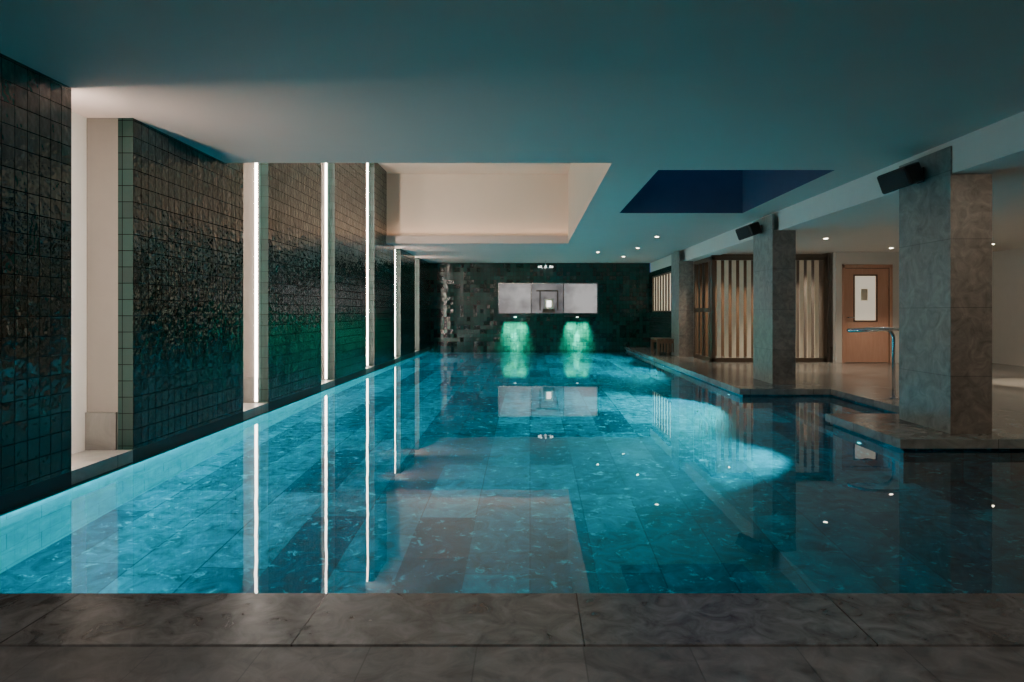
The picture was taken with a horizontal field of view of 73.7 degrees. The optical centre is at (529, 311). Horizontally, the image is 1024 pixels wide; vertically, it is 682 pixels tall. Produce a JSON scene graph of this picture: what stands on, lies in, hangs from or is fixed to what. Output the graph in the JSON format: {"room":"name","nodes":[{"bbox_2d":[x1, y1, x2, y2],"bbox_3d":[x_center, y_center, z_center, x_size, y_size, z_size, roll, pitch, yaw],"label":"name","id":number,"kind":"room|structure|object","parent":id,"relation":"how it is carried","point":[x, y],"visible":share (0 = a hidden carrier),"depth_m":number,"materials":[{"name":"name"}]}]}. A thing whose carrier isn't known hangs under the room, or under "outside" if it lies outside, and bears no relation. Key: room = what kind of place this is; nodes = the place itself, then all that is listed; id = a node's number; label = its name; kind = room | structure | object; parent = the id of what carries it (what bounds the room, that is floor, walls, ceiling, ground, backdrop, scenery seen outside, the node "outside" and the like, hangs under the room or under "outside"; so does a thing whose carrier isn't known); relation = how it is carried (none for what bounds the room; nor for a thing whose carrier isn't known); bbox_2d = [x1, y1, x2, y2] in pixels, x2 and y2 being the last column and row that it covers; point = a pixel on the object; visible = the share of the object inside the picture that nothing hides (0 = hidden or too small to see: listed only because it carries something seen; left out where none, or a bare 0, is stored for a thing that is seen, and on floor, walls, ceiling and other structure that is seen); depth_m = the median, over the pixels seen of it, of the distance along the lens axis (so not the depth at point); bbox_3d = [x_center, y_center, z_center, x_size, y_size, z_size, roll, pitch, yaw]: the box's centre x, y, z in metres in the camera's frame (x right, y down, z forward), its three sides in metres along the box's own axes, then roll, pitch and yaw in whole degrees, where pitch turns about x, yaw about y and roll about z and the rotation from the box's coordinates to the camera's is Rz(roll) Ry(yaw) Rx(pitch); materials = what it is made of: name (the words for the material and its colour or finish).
{"room":"indoor swimming pool","nodes":[
{"label":"indoor swimming pool","id":0,"kind":"room"},
{"bbox_2d":[0,112,429,511],"bbox_3d":[-3.440,-0.325,9.300,0.600,5.550,24.600,0,0,0],"label":"wall","id":1,"kind":"structure","parent":0,"point":[86,464],"depth_m":5.36,"materials":[{"name":"white paint"}]},
{"bbox_2d":[0,53,71,495],"bbox_3d":[-3.355,-0.225,0.860,0.370,2.650,7.720,0,0,0],"label":"panel","id":2,"kind":"object","parent":1,"relation":"attached to","point":[36,108],"depth_m":4.37,"materials":[{"name":"tile"}]},
{"bbox_2d":[85,118,242,449],"bbox_3d":[-3.355,-1.000,6.490,0.370,4.200,2.120,0,0,0],"label":"panel","id":3,"kind":"object","parent":1,"relation":"attached to","point":[165,215],"depth_m":5.83,"materials":[{"name":"tile"}]},
{"bbox_2d":[255,163,257,401],"bbox_3d":[-3.306,-1.000,8.242,0.028,4.160,0.013,0,0,0],"label":"led light strip","id":4,"kind":"object","parent":1,"relation":"attached to","point":[256,164],"visible":0.64,"depth_m":8.23,"materials":[{"name":"beige plastic"}]},
{"bbox_2d":[243,163,320,402],"bbox_3d":[-3.355,-1.000,9.310,0.370,4.200,2.120,0,0,0],"label":"panel","id":5,"kind":"object","parent":1,"relation":"attached to","point":[289,194],"depth_m":8.74,"materials":[{"name":"tile"}]},
{"bbox_2d":[325,163,326,378],"bbox_3d":[-3.306,-1.000,11.062,0.028,4.160,0.013,0,0,0],"label":"led light strip","id":6,"kind":"object","parent":1,"relation":"attached to","point":[325,163],"visible":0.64,"depth_m":11.05,"materials":[{"name":"beige plastic"}]},
{"bbox_2d":[321,163,365,379],"bbox_3d":[-3.355,-1.000,12.130,0.370,4.200,2.120,0,0,0],"label":"panel","id":7,"kind":"object","parent":1,"relation":"attached to","point":[346,182],"depth_m":11.67,"materials":[{"name":"tile"}]},
{"bbox_2d":[367,163,367,364],"bbox_3d":[-3.306,-1.000,13.882,0.028,4.160,0.013,0,0,0],"label":"led light strip","id":8,"kind":"object","parent":1,"relation":"attached to","point":[367,163],"visible":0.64,"depth_m":13.88,"materials":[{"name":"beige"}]},
{"bbox_2d":[366,163,394,365],"bbox_3d":[-3.355,-1.000,14.950,0.370,4.200,2.120,0,0,0],"label":"panel","id":9,"kind":"object","parent":1,"relation":"attached to","point":[381,255],"depth_m":14.38,"materials":[{"name":"tile"}]},
{"bbox_2d":[395,249,414,356],"bbox_3d":[-3.355,-0.225,17.770,0.370,2.650,2.120,0,0,0],"label":"panel","id":10,"kind":"object","parent":1,"relation":"attached to","point":[404,261],"depth_m":17.24,"materials":[{"name":"tile"}]},
{"bbox_2d":[415,258,429,349],"bbox_3d":[-3.355,-0.225,20.565,0.370,2.650,2.070,0,0,0],"label":"panel","id":11,"kind":"object","parent":1,"relation":"attached to","point":[422,267],"depth_m":20.13,"materials":[{"name":"tile"}]},
{"bbox_2d":[0,0,1023,270],"bbox_3d":[3.230,-2.275,9.300,13.540,1.950,24.600,0,0,0],"label":"ceiling","id":12,"kind":"structure","parent":0,"point":[501,131],"depth_m":4.91,"materials":[{"name":"paint"}]},
{"bbox_2d":[650,111,1023,271],"bbox_3d":[3.990,-1.400,9.300,0.360,0.300,24.600,0,0,0],"label":"ceiling beam","id":13,"kind":"structure","parent":12,"relation":"attached to","point":[998,146],"depth_m":7.75,"materials":[{"name":"white paint"}]},
{"bbox_2d":[0,350,1023,592],"bbox_3d":[3.415,1.200,12.125,13.170,0.001,18.950,0,0,0],"label":"pool water","id":14,"kind":"object","parent":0,"point":[430,471],"visible":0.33,"depth_m":4.42,"materials":[{"name":"blue liquid"}]},
{"bbox_2d":[0,593,1023,681],"bbox_3d":[3.230,1.775,-0.165,13.540,1.350,5.670,0,0,0],"label":"floor","id":15,"kind":"structure","parent":0,"point":[45,637],"depth_m":2.32,"materials":[{"name":"stone"}]},
{"bbox_2d":[430,263,832,349],"bbox_3d":[3.230,0.450,21.700,13.540,4.000,0.200,0,0,0],"label":"wall","id":16,"kind":"structure","parent":0,"point":[464,315],"depth_m":21.60,"materials":[{"name":"tile"}]},
{"bbox_2d":[498,283,597,313],"bbox_3d":[0.570,-0.430,21.680,3.160,0.980,0.160,0,0,0],"label":"window","id":17,"kind":"structure","parent":16,"relation":"in","point":[513,298],"depth_m":21.72,"materials":[{"name":"grey"}]},
{"bbox_2d":[650,266,670,352],"bbox_3d":[3.870,-0.075,19.650,0.160,2.350,3.900,0,0,0],"label":"wall","id":18,"kind":"structure","parent":0,"point":[660,322],"depth_m":19.98,"materials":[{"name":"tile"}]},
{"bbox_2d":[652,271,670,311],"bbox_3d":[3.845,-0.550,19.600,0.110,1.100,3.200,0,0,0],"label":"window","id":19,"kind":"structure","parent":18,"relation":"in","point":[661,283],"depth_m":19.98,"materials":[{"name":"beige"}]},
{"bbox_2d":[697,260,752,355],"bbox_3d":[5.360,-0.100,17.050,2.520,2.400,0.100,0,0,0],"label":"wall","id":20,"kind":"structure","parent":0,"point":[722,261],"depth_m":17.00,"materials":[{"name":"brown wood"}]},
{"bbox_2d":[625,347,1023,448],"bbox_3d":[6.500,1.775,13.750,7.000,1.350,15.700,0,0,0],"label":"deck","id":21,"kind":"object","parent":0,"point":[868,383],"visible":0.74,"depth_m":9.76,"materials":[{"name":"stone"}]},
{"bbox_2d":[651,338,673,354],"bbox_3d":[3.462,0.890,17.750,0.485,0.420,0.900,0,0,0],"label":"wooden bench","id":22,"kind":"object","parent":21,"relation":"on","point":[659,341],"visible":0.9,"depth_m":17.31,"materials":[{"name":"brown wood"}]},
{"bbox_2d":[671,251,693,356],"bbox_3d":[3.822,-0.200,17.150,0.355,2.600,0.900,0,0,0],"label":"stone column","id":23,"kind":"structure","parent":21,"relation":"on","point":[682,272],"depth_m":16.70,"materials":[{"name":"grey stone"}]},
{"bbox_2d":[694,253,829,361],"bbox_3d":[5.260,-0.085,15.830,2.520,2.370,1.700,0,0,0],"label":"glass screen","id":24,"kind":"object","parent":21,"relation":"on","point":[726,257],"visible":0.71,"depth_m":15.03,"materials":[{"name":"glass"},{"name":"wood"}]},
{"bbox_2d":[753,214,795,383],"bbox_3d":[3.882,-0.200,10.880,0.355,2.600,0.900,0,0,0],"label":"stone column","id":25,"kind":"structure","parent":21,"relation":"on","point":[774,251],"depth_m":10.43,"materials":[{"name":"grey stone"}]},
{"bbox_2d":[735,222,761,239],"bbox_3d":[3.512,-1.291,10.901,0.363,0.282,0.344,0,0,-30],"label":"wall speaker","id":26,"kind":"object","parent":25,"relation":"attached to","point":[755,228],"visible":1,"depth_m":10.77,"materials":[{"name":"black plastic"}]},
{"bbox_2d":[847,327,898,398],"bbox_3d":[4.312,0.643,8.510,0.706,0.913,0.410,0,0,0],"label":"pool handrail","id":27,"kind":"object","parent":21,"relation":"on","point":[890,330],"visible":0.56,"depth_m":8.65,"materials":[{"name":"metal"}]},
{"bbox_2d":[899,146,991,433],"bbox_3d":[3.982,-0.200,6.590,0.375,2.600,0.860,0,0,0],"label":"stone column","id":28,"kind":"structure","parent":21,"relation":"on","point":[945,219],"depth_m":6.25,"materials":[{"name":"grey stone"}]},
{"bbox_2d":[877,162,924,193],"bbox_3d":[3.602,-1.291,6.601,0.363,0.282,0.344,0,0,-30],"label":"wall speaker","id":29,"kind":"object","parent":28,"relation":"attached to","point":[910,174],"visible":1,"depth_m":6.48,"materials":[{"name":"black plastic"}]},
{"bbox_2d":[833,252,841,362],"bbox_3d":[6.675,-0.100,14.825,0.130,2.400,0.150,0,0,0],"label":"wall","id":30,"kind":"structure","parent":0,"point":[837,256],"depth_m":14.75,"materials":[{"name":"white paint"}]},
{"bbox_2d":[842,252,992,362],"bbox_3d":[8.370,-0.100,14.825,3.260,2.400,0.150,0,0,0],"label":"wall","id":31,"kind":"structure","parent":0,"point":[895,255],"depth_m":14.75,"materials":[{"name":"white paint"}]},
{"bbox_2d":[842,264,892,362],"bbox_3d":[7.285,0.037,14.795,1.080,2.125,0.150,0,0,0],"label":"door","id":32,"kind":"structure","parent":31,"relation":"in","point":[867,289],"depth_m":14.78,"materials":[{"name":"orange wood"}]},
{"bbox_2d":[993,248,1023,365],"bbox_3d":[10.100,0.500,9.300,0.200,3.900,24.600,0,0,0],"label":"wall","id":33,"kind":"structure","parent":0,"point":[1008,265],"depth_m":14.27,"materials":[{"name":"white paint"}]}
]}

